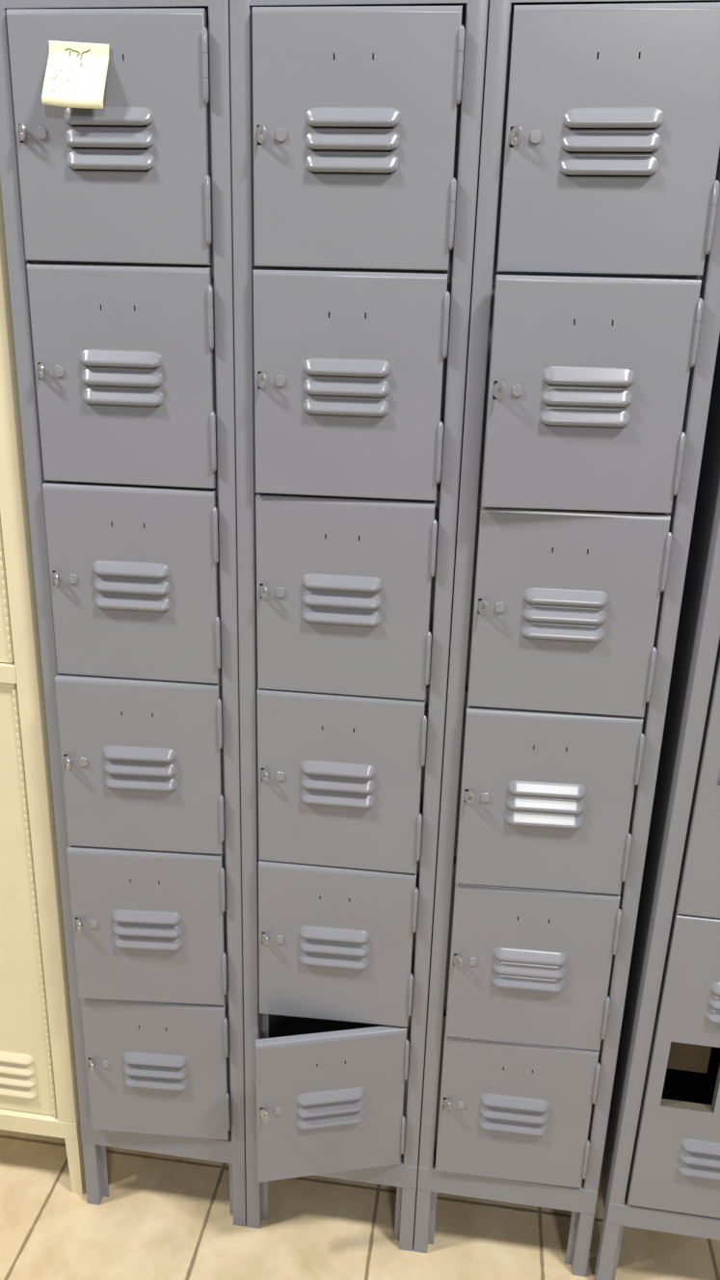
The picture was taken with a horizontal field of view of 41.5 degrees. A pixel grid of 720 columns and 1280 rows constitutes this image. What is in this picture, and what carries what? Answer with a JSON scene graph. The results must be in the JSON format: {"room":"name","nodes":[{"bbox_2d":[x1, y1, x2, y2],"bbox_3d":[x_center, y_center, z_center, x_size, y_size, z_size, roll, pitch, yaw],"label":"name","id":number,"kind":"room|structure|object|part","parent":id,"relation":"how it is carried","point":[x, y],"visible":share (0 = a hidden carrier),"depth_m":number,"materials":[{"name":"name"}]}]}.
{"room":"changing room","nodes":[
{"label":"changing room","id":0,"kind":"room"},
{"bbox_2d":[0,1129,719,1279],"bbox_3d":[-0.525,2.276,-1.788,7.000,0.050,8.550,4,19,7],"label":"floor","id":1,"kind":"structure","parent":0,"point":[163,1216],"depth_m":1.72,"materials":[{"name":"tile"}]},
{"bbox_2d":[0,179,85,1195],"bbox_3d":[-0.617,0.043,1.689,0.305,1.951,0.421,4,19,7],"label":"locker","id":2,"kind":"object","parent":1,"relation":"on","point":[39,1088],"visible":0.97,"depth_m":1.56,"materials":[{"name":"beige metal"}]},
{"bbox_3d":[-0.633,-0.382,1.343,0.223,0.861,0.014,4,19,7],"label":"door","id":3,"kind":"part","parent":2,"relation":"part of","materials":[{"name":"beige metal"}]},
{"bbox_2d":[0,1050,37,1098],"bbox_3d":[-0.668,0.786,1.725,0.162,0.097,0.008,4,19,7],"label":"vent","id":4,"kind":"object","parent":2,"relation":"attached to","point":[18,1069],"depth_m":1.72,"materials":[{"name":"beige metal"}]},
{"bbox_3d":[-0.657,0.461,1.627,0.223,0.855,0.014,4,19,7],"label":"door","id":5,"kind":"part","parent":2,"relation":"part of","materials":[{"name":"beige metal"}]},
{"bbox_3d":[-0.667,0.886,1.769,0.305,0.039,0.031,4,19,7],"label":"rail","id":6,"kind":"part","parent":2,"relation":"part of","materials":[{"name":"beige metal"}]},
{"bbox_3d":[-0.530,0.976,1.780,0.025,0.131,0.030,4,19,7],"label":"leg","id":7,"kind":"part","parent":2,"relation":"part of","materials":[{"name":"beige metal"}]},
{"bbox_2d":[0,0,246,1226],"bbox_3d":[-0.306,0.076,1.614,0.303,1.953,0.457,4,19,7],"label":"locker","id":8,"kind":"object","parent":1,"relation":"on","point":[118,217],"visible":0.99,"depth_m":1.34,"materials":[{"name":"grey metal"}]},
{"bbox_2d":[41,40,108,108],"bbox_3d":[-0.344,-0.684,1.147,0.080,0.077,0.023,4,19,7],"label":"sticky note","id":9,"kind":"object","parent":8,"relation":"attached to","point":[76,72],"visible":1,"depth_m":1.15,"materials":[{"name":"yellow paper"}]},
{"bbox_3d":[-0.488,0.979,1.753,0.035,0.145,0.022,4,19,7],"label":"leg","id":10,"kind":"part","parent":8,"relation":"part of","materials":[{"name":"grey metal"}]},
{"bbox_3d":[-0.450,-0.011,1.635,0.001,1.807,0.401,4,19,7],"label":"panel","id":11,"kind":"part","parent":8,"relation":"part of","materials":[{"name":"grey metal"}]},
{"bbox_3d":[-0.309,-0.623,1.184,0.245,0.283,0.014,4,19,6],"label":"door","id":12,"kind":"part","parent":8,"relation":"part of","materials":[{"name":"grey metal"}]},
{"bbox_2d":[63,106,154,169],"bbox_3d":[-0.311,-0.620,1.173,0.112,0.071,0.009,4,19,6],"label":"vent","id":13,"kind":"object","parent":8,"relation":"attached to","point":[73,136],"depth_m":1.17,"materials":[{"name":"grey metal"}]},
{"bbox_3d":[-0.276,-0.855,1.322,0.303,0.001,0.414,4,19,7],"label":"panel","id":14,"kind":"part","parent":8,"relation":"part of","materials":[{"name":"grey metal"}]},
{"bbox_2d":[80,348,162,406],"bbox_3d":[-0.319,-0.349,1.264,0.112,0.071,0.009,4,19,7],"label":"vent","id":15,"kind":"object","parent":8,"relation":"attached to","point":[148,377],"depth_m":1.26,"materials":[{"name":"grey metal"}]},
{"bbox_3d":[-0.317,-0.351,1.276,0.245,0.283,0.014,4,19,7],"label":"door","id":16,"kind":"part","parent":8,"relation":"part of","materials":[{"name":"grey metal"}]},
{"bbox_3d":[-0.325,-0.079,1.365,0.245,0.283,0.014,3,19,5],"label":"door","id":17,"kind":"part","parent":8,"relation":"part of","materials":[{"name":"grey metal"}]},
{"bbox_2d":[92,560,170,612],"bbox_3d":[-0.327,-0.076,1.354,0.112,0.071,0.009,3,19,5],"label":"vent","id":18,"kind":"object","parent":8,"relation":"attached to","point":[118,585],"depth_m":1.35,"materials":[{"name":"grey metal"}]},
{"bbox_3d":[-0.333,0.194,1.451,0.245,0.283,0.014,3,19,3],"label":"door","id":19,"kind":"part","parent":8,"relation":"part of","materials":[{"name":"grey metal"}]},
{"bbox_2d":[102,745,177,791],"bbox_3d":[-0.335,0.196,1.440,0.112,0.071,0.009,3,19,3],"label":"vent","id":20,"kind":"object","parent":8,"relation":"attached to","point":[124,767],"depth_m":1.44,"materials":[{"name":"grey metal"}]},
{"bbox_3d":[-0.343,0.466,1.540,0.245,0.283,0.014,2,19,2],"label":"door","id":21,"kind":"part","parent":8,"relation":"part of","materials":[{"name":"grey metal"}]},
{"bbox_2d":[111,908,182,950],"bbox_3d":[-0.344,0.468,1.529,0.112,0.071,0.009,2,19,2],"label":"vent","id":22,"kind":"object","parent":8,"relation":"attached to","point":[132,929],"depth_m":1.53,"materials":[{"name":"grey metal"}]},
{"bbox_3d":[-0.350,0.737,1.636,0.245,0.283,0.014,3,19,4],"label":"door","id":23,"kind":"part","parent":8,"relation":"part of","materials":[{"name":"grey metal"}]},
{"bbox_2d":[122,1051,187,1091],"bbox_3d":[-0.351,0.740,1.625,0.112,0.071,0.009,3,19,4],"label":"vent","id":24,"kind":"object","parent":8,"relation":"attached to","point":[142,1071],"depth_m":1.62,"materials":[{"name":"grey metal"}]},
{"bbox_3d":[-0.353,0.896,1.703,0.303,0.051,0.017,4,19,7],"label":"rail","id":25,"kind":"part","parent":8,"relation":"part of","materials":[{"name":"grey metal"}]},
{"bbox_3d":[-0.273,-0.068,1.804,0.301,1.797,0.001,4,19,7],"label":"panel","id":26,"kind":"part","parent":8,"relation":"part of","materials":[{"name":"grey metal"}]},
{"bbox_3d":[-0.222,0.997,1.721,0.035,0.145,0.022,4,19,7],"label":"leg","id":27,"kind":"part","parent":8,"relation":"part of","materials":[{"name":"grey metal"}]},
{"bbox_2d":[229,0,489,1251],"bbox_3d":[-0.007,0.105,1.555,0.303,1.953,0.504,4,19,7],"label":"locker","id":28,"kind":"object","parent":1,"relation":"on","point":[357,124],"visible":1,"depth_m":1.30,"materials":[{"name":"grey metal"}]},
{"bbox_3d":[-0.186,1.000,1.716,0.035,0.145,0.022,4,19,7],"label":"leg","id":29,"kind":"part","parent":28,"relation":"part of","materials":[{"name":"grey metal"}]},
{"bbox_3d":[-0.148,0.010,1.599,0.001,1.807,0.401,4,19,7],"label":"panel","id":30,"kind":"part","parent":28,"relation":"part of","materials":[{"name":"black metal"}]},
{"bbox_3d":[-0.049,0.768,1.571,0.245,0.283,0.014,-2,19,-10],"label":"door","id":31,"kind":"part","parent":28,"relation":"part of","materials":[{"name":"grey metal"}]},
{"bbox_2d":[296,1086,365,1129],"bbox_3d":[-0.047,0.770,1.559,0.112,0.071,0.009,-2,19,-10],"label":"vent","id":32,"kind":"object","parent":28,"relation":"attached to","point":[318,1107],"depth_m":1.56,"materials":[{"name":"grey metal"}]},
{"bbox_3d":[-0.051,0.917,1.666,0.303,0.051,0.017,4,19,7],"label":"rail","id":33,"kind":"part","parent":28,"relation":"part of","materials":[{"name":"grey metal"}]},
{"bbox_2d":[298,925,370,969],"bbox_3d":[-0.041,0.487,1.499,0.113,0.071,0.009,3,19,5],"label":"vent","id":34,"kind":"object","parent":28,"relation":"attached to","point":[321,946],"depth_m":1.50,"materials":[{"name":"grey metal"}]},
{"bbox_3d":[-0.040,0.485,1.510,0.245,0.283,0.014,3,19,5],"label":"door","id":35,"kind":"part","parent":28,"relation":"part of","materials":[{"name":"grey metal"}]},
{"bbox_2d":[300,759,375,808],"bbox_3d":[-0.034,0.215,1.410,0.112,0.071,0.009,4,19,6],"label":"vent","id":36,"kind":"object","parent":28,"relation":"attached to","point":[325,784],"depth_m":1.41,"materials":[{"name":"grey metal"}]},
{"bbox_3d":[-0.032,0.213,1.421,0.245,0.283,0.014,4,19,6],"label":"door","id":37,"kind":"part","parent":28,"relation":"part of","materials":[{"name":"grey metal"}]},
{"bbox_2d":[301,572,382,626],"bbox_3d":[-0.026,-0.055,1.320,0.112,0.071,0.009,4,19,7],"label":"vent","id":38,"kind":"object","parent":28,"relation":"attached to","point":[328,599],"depth_m":1.32,"materials":[{"name":"grey metal"}]},
{"bbox_3d":[-0.024,-0.058,1.331,0.245,0.283,0.014,4,19,7],"label":"door","id":39,"kind":"part","parent":28,"relation":"part of","materials":[{"name":"grey metal"}]},
{"bbox_2d":[303,357,390,416],"bbox_3d":[-0.018,-0.326,1.226,0.112,0.071,0.009,3,19,5],"label":"vent","id":40,"kind":"object","parent":28,"relation":"attached to","point":[319,404],"depth_m":1.23,"materials":[{"name":"grey metal"}]},
{"bbox_3d":[-0.016,-0.329,1.237,0.245,0.283,0.014,3,19,5],"label":"door","id":41,"kind":"part","parent":28,"relation":"part of","materials":[{"name":"grey metal"}]},
{"bbox_3d":[0.029,-0.047,1.767,0.301,1.797,0.001,4,19,7],"label":"panel","id":42,"kind":"part","parent":28,"relation":"part of","materials":[{"name":"grey metal"}]},
{"bbox_2d":[305,106,399,172],"bbox_3d":[-0.010,-0.599,1.135,0.112,0.071,0.009,4,19,6],"label":"vent","id":43,"kind":"object","parent":28,"relation":"attached to","point":[380,139],"depth_m":1.14,"materials":[{"name":"grey metal"}]},
{"bbox_3d":[-0.008,-0.601,1.147,0.245,0.283,0.014,4,19,6],"label":"door","id":44,"kind":"part","parent":28,"relation":"part of","materials":[{"name":"grey metal"}]},
{"bbox_3d":[0.025,-0.834,1.285,0.303,0.001,0.414,4,19,7],"label":"panel","id":45,"kind":"part","parent":28,"relation":"part of","materials":[{"name":"grey metal"}]},
{"bbox_3d":[0.080,1.018,1.684,0.035,0.145,0.022,4,19,7],"label":"leg","id":46,"kind":"part","parent":28,"relation":"part of","materials":[{"name":"grey metal"}]},
{"bbox_3d":[0.151,0.031,1.562,0.001,1.807,0.401,4,19,7],"label":"panel","id":47,"kind":"part","parent":28,"relation":"part of","materials":[{"name":"grey metal"}]},
{"bbox_2d":[413,0,719,1277],"bbox_3d":[0.298,0.118,1.541,0.303,1.953,0.455,4,19,7],"label":"locker","id":48,"kind":"object","parent":1,"relation":"on","point":[595,328],"visible":1,"depth_m":1.26,"materials":[{"name":"grey metal"}]},
{"bbox_3d":[0.116,1.021,1.680,0.035,0.145,0.022,4,19,7],"label":"leg","id":49,"kind":"part","parent":48,"relation":"part of","materials":[{"name":"grey metal"}]},
{"bbox_3d":[0.251,0.938,1.629,0.303,0.051,0.017,4,19,7],"label":"rail","id":50,"kind":"part","parent":48,"relation":"part of","materials":[{"name":"grey metal"}]},
{"bbox_2d":[478,1093,550,1136],"bbox_3d":[0.252,0.779,1.556,0.112,0.071,0.009,4,19,6],"label":"vent","id":51,"kind":"object","parent":48,"relation":"attached to","point":[504,1114],"depth_m":1.56,"materials":[{"name":"grey metal"}]},
{"bbox_3d":[0.255,0.777,1.568,0.245,0.283,0.014,4,19,6],"label":"door","id":52,"kind":"part","parent":48,"relation":"part of","materials":[{"name":"grey metal"}]},
{"bbox_2d":[490,946,567,992],"bbox_3d":[0.261,0.509,1.462,0.112,0.071,0.009,3,19,5],"label":"vent","id":53,"kind":"object","parent":48,"relation":"attached to","point":[513,969],"depth_m":1.46,"materials":[{"name":"grey metal"}]},
{"bbox_3d":[0.263,0.507,1.474,0.245,0.283,0.014,3,19,5],"label":"door","id":54,"kind":"part","parent":48,"relation":"part of","materials":[{"name":"grey metal"}]},
{"bbox_2d":[505,779,586,828],"bbox_3d":[0.268,0.239,1.369,0.112,0.071,0.009,3,19,4],"label":"vent","id":55,"kind":"object","parent":48,"relation":"attached to","point":[529,804],"depth_m":1.37,"materials":[{"name":"grey metal"}]},
{"bbox_3d":[0.270,0.236,1.381,0.245,0.283,0.014,3,19,4],"label":"door","id":56,"kind":"part","parent":48,"relation":"part of","materials":[{"name":"grey metal"}]},
{"bbox_2d":[520,586,609,641],"bbox_3d":[0.276,-0.033,1.280,0.112,0.071,0.009,3,19,5],"label":"vent","id":57,"kind":"object","parent":48,"relation":"attached to","point":[547,614],"depth_m":1.28,"materials":[{"name":"grey metal"}]},
{"bbox_3d":[0.331,-0.025,1.730,0.301,1.797,0.001,4,19,7],"label":"panel","id":58,"kind":"part","parent":48,"relation":"part of","materials":[{"name":"grey metal"}]},
{"bbox_3d":[0.278,-0.035,1.291,0.245,0.283,0.014,3,19,5],"label":"door","id":59,"kind":"part","parent":48,"relation":"part of","materials":[{"name":"grey metal"}]},
{"bbox_3d":[0.382,1.040,1.647,0.035,0.145,0.022,4,19,7],"label":"leg","id":60,"kind":"part","parent":48,"relation":"part of","materials":[{"name":"grey metal"}]},
{"bbox_2d":[539,366,635,426],"bbox_3d":[0.283,-0.302,1.182,0.112,0.071,0.009,2,19,2],"label":"vent","id":61,"kind":"object","parent":48,"relation":"attached to","point":[573,413],"depth_m":1.18,"materials":[{"name":"grey metal"}]},
{"bbox_3d":[0.284,-0.305,1.193,0.245,0.283,0.014,2,19,2],"label":"door","id":62,"kind":"part","parent":48,"relation":"part of","materials":[{"name":"grey metal"}]},
{"bbox_3d":[0.294,-0.580,1.112,0.245,0.283,0.014,4,19,7],"label":"door","id":63,"kind":"part","parent":48,"relation":"part of","materials":[{"name":"grey metal"}]},
{"bbox_2d":[559,107,664,175],"bbox_3d":[0.291,-0.578,1.100,0.112,0.071,0.009,4,19,7],"label":"vent","id":64,"kind":"object","parent":48,"relation":"attached to","point":[570,140],"depth_m":1.10,"materials":[{"name":"grey metal"}]},
{"bbox_3d":[0.327,-0.812,1.248,0.303,0.001,0.414,4,19,7],"label":"panel","id":65,"kind":"part","parent":48,"relation":"part of","materials":[{"name":"grey metal"}]},
{"bbox_2d":[593,333,719,1279],"bbox_3d":[0.620,0.159,1.502,0.345,1.930,0.429,5,19,7],"label":"locker","id":66,"kind":"object","parent":1,"relation":"on","point":[660,1167],"visible":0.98,"depth_m":1.43,"materials":[{"name":"grey metal"}]},
{"bbox_3d":[0.428,1.047,1.623,0.035,0.150,0.022,5,19,7],"label":"leg","id":67,"kind":"part","parent":66,"relation":"part of","materials":[{"name":"grey metal"}]},
{"bbox_3d":[0.564,0.966,1.573,0.303,0.045,0.017,5,19,7],"label":"rail","id":68,"kind":"part","parent":66,"relation":"part of","materials":[{"name":"grey metal"}]},
{"bbox_3d":[0.599,0.125,1.297,0.303,1.727,0.033,5,19,7],"label":"frame","id":69,"kind":"part","parent":66,"relation":"part of","materials":[{"name":"grey metal"}]},
{"bbox_3d":[0.575,0.676,1.470,0.245,0.560,0.014,5,19,7],"label":"door","id":70,"kind":"part","parent":66,"relation":"part of","materials":[{"name":"grey metal"}]},
{"bbox_3d":[0.596,0.143,1.289,0.245,0.560,0.014,5,19,7],"label":"door","id":71,"kind":"part","parent":66,"relation":"part of","materials":[{"name":"grey metal"}]},
{"bbox_2d":[676,1138,719,1180],"bbox_3d":[0.567,0.830,1.510,0.112,0.071,0.009,5,19,7],"label":"vent","id":72,"kind":"object","parent":66,"relation":"attached to","point":[697,1159],"depth_m":1.51,"materials":[{"name":"grey metal"}]},
{"bbox_2d":[705,981,719,1023],"bbox_3d":[0.578,0.546,1.414,0.112,0.071,0.009,5,19,7],"label":"vent","id":73,"kind":"object","parent":66,"relation":"attached to","point":[712,988],"depth_m":1.42,"materials":[{"name":"grey metal"}]}
]}

